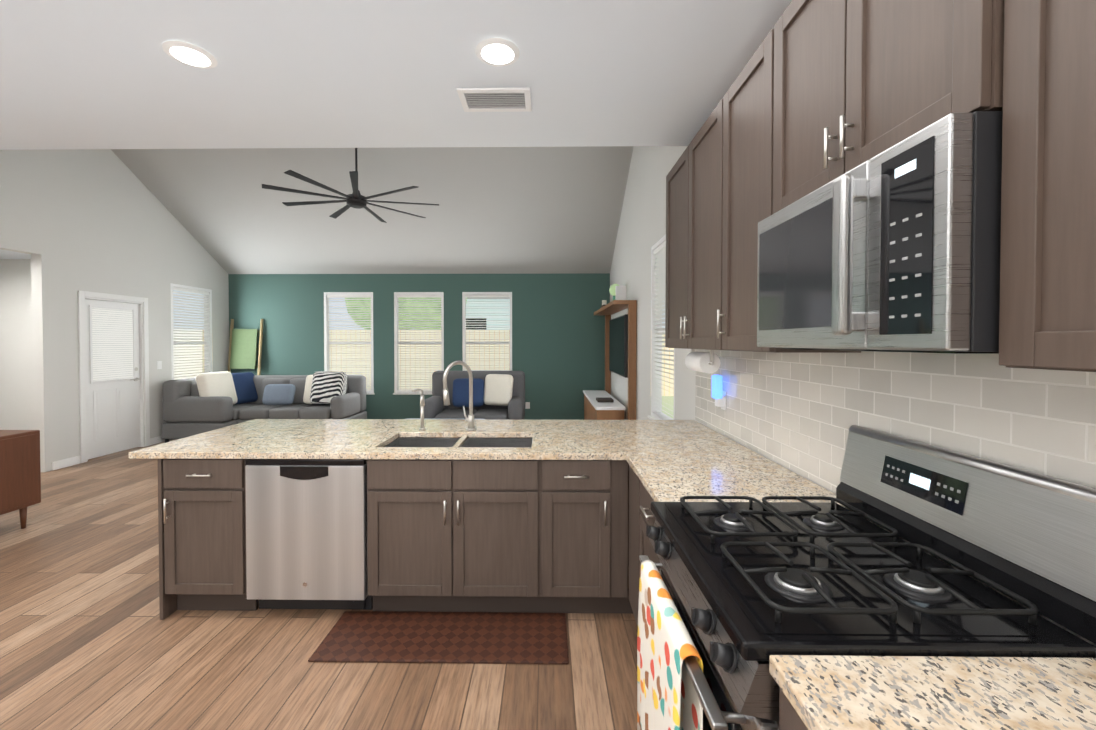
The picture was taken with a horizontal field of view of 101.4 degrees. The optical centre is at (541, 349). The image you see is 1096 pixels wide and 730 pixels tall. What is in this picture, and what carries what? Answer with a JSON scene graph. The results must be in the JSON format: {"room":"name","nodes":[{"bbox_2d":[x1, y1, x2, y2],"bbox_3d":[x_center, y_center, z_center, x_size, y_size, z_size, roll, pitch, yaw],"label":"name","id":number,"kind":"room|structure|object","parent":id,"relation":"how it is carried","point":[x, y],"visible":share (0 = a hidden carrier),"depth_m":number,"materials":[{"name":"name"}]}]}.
{"room":"living room and kitchen","nodes":[
{"label":"living room and kitchen","id":0,"kind":"room"},
{"bbox_2d":[0,249,33,429],"bbox_3d":[-6.564,0.124,4.647,1.430,2.600,2.600,0,1,1],"label":"wall","id":1,"kind":"structure","parent":0,"point":[16,379],"depth_m":5.95,"materials":[{"name":"paint"}]},
{"bbox_2d":[0,149,228,471],"bbox_3d":[-5.807,-0.714,3.194,0.120,4.320,9.940,0,1,1],"label":"wall","id":2,"kind":"structure","parent":0,"point":[73,222],"depth_m":5.57,"materials":[{"name":"paint"}]},
{"bbox_2d":[52,455,79,469],"bbox_3d":[-5.712,1.362,5.400,0.013,0.100,0.310,0,1,1],"label":"baseboard","id":3,"kind":"structure","parent":2,"relation":"attached to","point":[64,463],"depth_m":5.38,"materials":[{"name":"white wood"}]},
{"bbox_2d":[85,299,140,458],"bbox_3d":[-5.738,0.373,6.031,0.096,2.034,0.772,0,1,1],"label":"patio door","id":4,"kind":"structure","parent":2,"relation":"in","point":[113,377],"depth_m":6.01,"materials":[{"name":"white glass"}]},
{"bbox_2d":[78,290,149,462],"bbox_3d":[-5.752,0.332,6.030,0.118,2.140,0.960,0,1,1],"label":"door frame","id":5,"kind":"structure","parent":2,"relation":"attached to","point":[144,370],"depth_m":6.07,"materials":[{"name":"white wood"}]},
{"bbox_2d":[157,361,161,368],"bbox_3d":[-5.698,0.232,6.698,0.006,0.120,0.080,0,1,1],"label":"electrical outlet plate","id":6,"kind":"object","parent":2,"relation":"attached to","point":[159,366],"depth_m":6.70,"materials":[{"name":"white plastic"}]},
{"bbox_2d":[150,436,172,444],"bbox_3d":[-5.687,1.332,7.345,0.013,0.100,1.620,0,1,1],"label":"baseboard","id":7,"kind":"structure","parent":2,"relation":"attached to","point":[155,440],"depth_m":6.64,"materials":[{"name":"white wood"}]},
{"bbox_2d":[170,283,212,379],"bbox_3d":[-5.734,-0.101,7.339,0.140,1.855,0.890,0,1,1],"label":"window","id":8,"kind":"structure","parent":2,"relation":"in","point":[207,329],"depth_m":7.37,"materials":[{"name":"plastic"}]},
{"bbox_2d":[0,435,637,729],"bbox_3d":[-3.087,1.446,3.193,8.520,0.001,9.940,0,1,1],"label":"floor","id":9,"kind":"structure","parent":0,"point":[90,639],"depth_m":2.09,"materials":[{"name":"brown wood"}]},
{"bbox_2d":[0,430,40,528],"bbox_3d":[-4.344,0.972,2.987,0.472,0.955,1.410,0,1,1],"label":"sideboard","id":10,"kind":"object","parent":9,"relation":"on","point":[20,479],"visible":1,"depth_m":3.54,"materials":[{"name":"brown wood"}]},
{"bbox_2d":[158,459,257,619],"bbox_3d":[-1.821,1.016,2.730,0.465,0.874,0.640,0,1,1],"label":"base cabinet","id":11,"kind":"object","parent":9,"relation":"on","point":[202,502],"depth_m":2.42,"materials":[{"name":"brown wood"}]},
{"bbox_2d":[228,319,263,374],"bbox_3d":[-5.325,0.411,8.042,0.588,1.925,0.248,0,1,1],"label":"decor","id":12,"kind":"object","parent":9,"relation":"on","point":[243,348],"visible":0.73,"depth_m":8.03,"materials":[{"name":"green wood"}]},
{"bbox_2d":[162,371,366,442],"bbox_3d":[-4.340,0.867,7.250,2.590,1.034,1.241,0,1,1],"label":"sofa","id":13,"kind":"object","parent":9,"relation":"on","point":[204,402],"visible":0.96,"depth_m":6.99,"materials":[{"name":"fabric"}]},
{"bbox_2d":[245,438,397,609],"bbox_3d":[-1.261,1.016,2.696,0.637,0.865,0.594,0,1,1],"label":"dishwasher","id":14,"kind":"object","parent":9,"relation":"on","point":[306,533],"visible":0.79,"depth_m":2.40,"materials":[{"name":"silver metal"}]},
{"bbox_2d":[407,418,459,418],"bbox_3d":[-1.265,1.157,5.695,1.100,0.500,0.500,0,1,1],"label":"ottoman","id":15,"kind":"object","parent":9,"relation":"on","point":[434,418],"visible":0.06,"depth_m":5.89,"materials":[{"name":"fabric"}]},
{"bbox_2d":[308,611,568,663],"bbox_3d":[-0.479,1.453,2.282,1.220,0.012,0.385,0,1,1],"label":"kitchen mat","id":16,"kind":"object","parent":9,"relation":"on","point":[449,637],"visible":0.96,"depth_m":2.25,"materials":[{"name":"fabric"}]},
{"bbox_2d":[367,470,553,612],"bbox_3d":[-0.435,1.144,2.704,0.997,0.620,0.620,0,1,1],"label":"base cabinet","id":17,"kind":"object","parent":9,"relation":"on","point":[537,536],"depth_m":2.40,"materials":[{"name":"brown wood"}]},
{"bbox_2d":[420,371,524,419],"bbox_3d":[-0.964,0.864,6.577,1.420,1.060,0.920,0,1,1],"label":"armchair","id":18,"kind":"object","parent":9,"relation":"on","point":[498,394],"visible":0.58,"depth_m":6.56,"materials":[{"name":"fabric"}]},
{"bbox_2d":[526,460,629,613],"bbox_3d":[0.199,1.017,2.694,0.535,0.874,0.620,0,1,1],"label":"base cabinet","id":19,"kind":"object","parent":9,"relation":"on","point":[589,499],"depth_m":2.39,"materials":[{"name":"brown wood"}]},
{"bbox_2d":[583,390,625,419],"bbox_3d":[0.915,1.040,6.851,0.390,0.700,2.070,0,1,1],"label":"tv stand","id":20,"kind":"object","parent":9,"relation":"on","point":[601,405],"visible":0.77,"depth_m":6.26,"materials":[{"name":"white wood"}]},
{"bbox_2d":[594,284,636,419],"bbox_3d":[1.069,0.220,6.826,0.297,2.340,2.350,0,1,1],"label":"shelf","id":21,"kind":"object","parent":9,"relation":"on","point":[618,302],"visible":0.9,"depth_m":5.68,"materials":[{"name":"brown wood"}]},
{"bbox_2d":[629,465,636,622],"bbox_3d":[0.796,1.025,2.206,0.670,0.874,0.332,0,1,1],"label":"base cabinet","id":22,"kind":"object","parent":9,"relation":"on","point":[632,476],"depth_m":2.24,"materials":[{"name":"brown wood"}]},
{"bbox_2d":[128,419,752,459],"bbox_3d":[-0.522,0.558,2.901,3.358,0.035,1.050,0,1,1],"label":"countertop","id":23,"kind":"structure","parent":22,"relation":"on","point":[256,438],"depth_m":2.71,"materials":[{"name":"stone"}]},
{"bbox_2d":[412,389,425,429],"bbox_3d":[-0.814,0.399,2.991,0.073,0.279,0.096,0,1,1],"label":"soap pump","id":24,"kind":"object","parent":23,"relation":"on","point":[422,403],"visible":1,"depth_m":3.01,"materials":[{"name":"silver metal"}]},
{"bbox_2d":[385,438,532,447],"bbox_3d":[-0.493,0.677,2.722,0.880,0.194,0.410,0,1,1],"label":"sink","id":25,"kind":"object","parent":23,"relation":"in","point":[468,442],"visible":0.06,"depth_m":2.92,"materials":[{"name":"silver metal"}]},
{"bbox_2d":[443,361,475,430],"bbox_3d":[-0.529,0.306,2.936,0.182,0.466,0.237,0,1,1],"label":"faucet","id":26,"kind":"object","parent":23,"relation":"on","point":[470,420],"visible":1,"depth_m":2.98,"materials":[{"name":"silver metal"}]},
{"bbox_2d":[620,451,853,511],"bbox_3d":[0.787,0.572,1.989,0.718,0.035,0.741,0,1,1],"label":"countertop","id":27,"kind":"structure","parent":22,"relation":"on","point":[672,461],"depth_m":1.96,"materials":[{"name":"stone"}]},
{"bbox_2d":[637,477,659,626],"bbox_3d":[0.791,1.030,1.863,0.670,0.874,0.475,0,1,1],"label":"base cabinet","id":28,"kind":"object","parent":9,"relation":"on","point":[641,516],"depth_m":2.03,"materials":[{"name":"brown wood"}]},
{"bbox_2d":[779,687,807,729],"bbox_3d":[0.775,1.050,0.585,0.670,0.874,0.525,0,1,1],"label":"base cabinet","id":29,"kind":"object","parent":9,"relation":"on","point":[789,719],"depth_m":0.81,"materials":[{"name":"brown wood"}]},
{"bbox_2d":[769,655,1095,729],"bbox_3d":[0.762,0.611,-0.486,0.703,0.035,2.651,0,1,1],"label":"countertop","id":30,"kind":"structure","parent":29,"relation":"on","point":[827,692],"depth_m":0.75,"materials":[{"name":"stone"}]},
{"bbox_2d":[639,425,1095,729],"bbox_3d":[0.740,0.876,1.234,0.796,1.202,0.770,0,1,1],"label":"range","id":31,"kind":"object","parent":9,"relation":"on","point":[751,586],"visible":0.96,"depth_m":1.03,"materials":[{"name":"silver metal"}]},
{"bbox_2d":[637,560,702,729],"bbox_3d":[0.352,0.995,1.291,0.066,0.562,0.460,0,1,1],"label":"hanging towel","id":32,"kind":"object","parent":31,"relation":"hanging from","point":[667,697],"visible":0.98,"depth_m":1.24,"materials":[{"name":"multicoloured fabric"}]},
{"bbox_2d":[0,0,791,273],"bbox_3d":[-2.287,-2.083,3.128,6.920,1.581,9.940,0,1,1],"label":"ceiling","id":33,"kind":"structure","parent":0,"point":[93,74],"depth_m":2.42,"materials":[{"name":"paint"}]},
{"bbox_2d":[162,41,217,68],"bbox_3d":[-1.513,-1.266,1.936,0.190,0.008,0.190,0,1,1],"label":"recessed light","id":34,"kind":"object","parent":33,"relation":"in","point":[191,54],"visible":0.92,"depth_m":1.92,"materials":[{"name":"white plastic"}]},
{"bbox_2d":[262,148,438,222],"bbox_3d":[-2.260,-2.325,5.498,1.954,1.160,1.933,0,1,1],"label":"ceiling fan","id":35,"kind":"object","parent":33,"relation":"hanging from","point":[356,199],"visible":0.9,"depth_m":5.38,"materials":[{"name":"black metal"}]},
{"bbox_2d":[456,87,531,111],"bbox_3d":[-0.232,-1.273,2.291,0.360,0.012,0.210,0,1,1],"label":"ceiling vent","id":36,"kind":"object","parent":33,"relation":"in","point":[515,99],"visible":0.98,"depth_m":2.28,"materials":[{"name":"white metal"}]},
{"bbox_2d":[475,38,519,65],"bbox_3d":[-0.186,-1.265,1.919,0.190,0.008,0.190,0,1,1],"label":"recessed light","id":37,"kind":"object","parent":33,"relation":"in","point":[494,51],"visible":0.9,"depth_m":1.91,"materials":[{"name":"white plastic"}]},
{"bbox_2d":[228,273,609,419],"bbox_3d":[-2.223,0.000,8.130,6.920,2.740,0.001,0,1,1],"label":"wall","id":38,"kind":"structure","parent":0,"point":[558,342],"depth_m":8.12,"materials":[{"name":"teal paint"}]},
{"bbox_2d":[324,292,374,394],"bbox_3d":[-3.493,-0.114,8.185,0.940,1.855,0.140,0,1,1],"label":"window","id":39,"kind":"structure","parent":38,"relation":"in","point":[327,348],"depth_m":8.17,"materials":[{"name":"plastic"}]},
{"bbox_2d":[393,292,443,394],"bbox_3d":[-2.213,-0.114,8.168,0.940,1.855,0.140,0,1,1],"label":"window","id":40,"kind":"structure","parent":38,"relation":"in","point":[397,376],"depth_m":8.16,"materials":[{"name":"plastic"}]},
{"bbox_2d":[462,292,511,370],"bbox_3d":[-0.973,-0.113,8.152,0.940,1.855,0.140,0,1,1],"label":"window","id":41,"kind":"structure","parent":38,"relation":"in","point":[465,295],"depth_m":8.14,"materials":[{"name":"plastic"}]},
{"bbox_2d":[525,402,529,408],"bbox_3d":[-0.244,1.010,8.116,0.080,0.120,0.006,0,1,1],"label":"electrical outlet plate","id":42,"kind":"object","parent":38,"relation":"attached to","point":[527,404],"depth_m":8.11,"materials":[{"name":"white plastic"}]},
{"bbox_2d":[610,146,835,493],"bbox_3d":[1.172,-0.713,3.104,0.001,4.320,9.940,0,1,1],"label":"wall","id":43,"kind":"structure","parent":0,"point":[641,229],"depth_m":5.21,"materials":[{"name":"paint"}]},
{"bbox_2d":[609,314,627,377],"bbox_3d":[1.176,-0.060,6.845,0.065,0.860,1.500,0,1,1],"label":"tv","id":44,"kind":"object","parent":43,"relation":"attached to","point":[618,345],"visible":0.9,"depth_m":6.52,"materials":[{"name":"black glass"}]},
{"bbox_2d":[648,235,674,419],"bbox_3d":[1.229,-0.175,4.422,0.140,1.855,0.960,0,1,1],"label":"window","id":45,"kind":"structure","parent":43,"relation":"in","point":[658,270],"depth_m":4.78,"materials":[{"name":"plastic"}]},
{"bbox_2d":[665,112,712,349],"bbox_3d":[0.999,-0.583,2.514,0.328,1.160,1.050,0,1,1],"label":"upper cabinet","id":46,"kind":"object","parent":43,"relation":"attached to","point":[689,183],"depth_m":2.49,"materials":[{"name":"brown wood"}]},
{"bbox_2d":[685,349,719,373],"bbox_3d":[0.998,0.067,2.789,0.124,0.145,0.360,0,1,1],"label":"paper towel holder","id":47,"kind":"object","parent":46,"relation":"attached to","point":[706,362],"visible":1,"depth_m":2.65,"materials":[{"name":"white paper"}]},
{"bbox_2d":[713,17,860,352],"bbox_3d":[0.990,-0.573,1.828,0.328,1.160,0.591,0,1,1],"label":"upper cabinet","id":48,"kind":"object","parent":43,"relation":"attached to","point":[747,119],"depth_m":1.84,"materials":[{"name":"brown wood"}]},
{"bbox_2d":[781,0,984,208],"bbox_3d":[0.982,-0.798,1.206,0.328,0.691,0.778,0,1,1],"label":"upper cabinet","id":49,"kind":"object","parent":43,"relation":"attached to","point":[819,94],"depth_m":1.14,"materials":[{"name":"brown wood"}]},
{"bbox_2d":[757,111,1002,353],"bbox_3d":[0.925,-0.223,1.215,0.439,0.451,0.766,0,1,1],"label":"microwave","id":50,"kind":"object","parent":49,"relation":"attached to","point":[896,247],"visible":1,"depth_m":0.95,"materials":[{"name":"silver metal"}]},
{"bbox_2d":[695,349,1095,645],"bbox_3d":[1.136,0.423,0.792,0.001,0.900,5.220,0,1,1],"label":"backsplash","id":51,"kind":"structure","parent":43,"relation":"attached to","point":[801,413],"depth_m":1.41,"materials":[{"name":"tile"}]},
{"bbox_2d":[712,375,725,409],"bbox_3d":[1.126,0.257,2.756,0.070,0.200,0.211,0,1,1],"label":"outlet","id":52,"kind":"object","parent":51,"relation":"attached to","point":[718,394],"visible":1,"depth_m":2.76,"materials":[{"name":"white plastic"}]},
{"bbox_2d":[985,0,1095,371],"bbox_3d":[0.974,-0.548,0.560,0.328,1.170,0.655,0,1,1],"label":"upper cabinet","id":53,"kind":"object","parent":43,"relation":"attached to","point":[1040,55],"depth_m":0.75,"materials":[{"name":"brown wood"}]},
{"label":"outside","id":54,"kind":"structure","parent":0,"visible":0},
{"bbox_2d":[653,396,673,418],"bbox_3d":[-4.210,1.373,9.207,30.920,0.001,25.940,0,1,1],"label":"ground","id":55,"kind":"structure","parent":54,"point":[665,399],"depth_m":10.82,"materials":[{"name":"green plant"}]},
{"bbox_2d":[345,298,466,328],"bbox_3d":[-7.792,-1.378,11.178,3.888,5.400,12.904,1,1,44],"label":"tree","id":56,"kind":"object","parent":55,"relation":"on","point":[360,303],"visible":0.1,"depth_m":13.70,"materials":[{"name":"green plant"}]},
{"bbox_2d":[143,329,673,395],"bbox_3d":[-2.771,0.511,4.455,23.920,1.868,16.500,0,1,1],"label":"fence","id":57,"kind":"object","parent":55,"relation":"on","point":[665,392],"visible":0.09,"depth_m":12.63,"materials":[{"name":"wood"}]},
{"bbox_2d":[466,298,509,328],"bbox_3d":[-8.780,-1.508,13.133,31.883,5.600,10.991,-1,1,-34],"label":"house","id":58,"kind":"structure","parent":55,"relation":"on","point":[488,314],"depth_m":16.60,"materials":[{"name":"white"}]}
]}

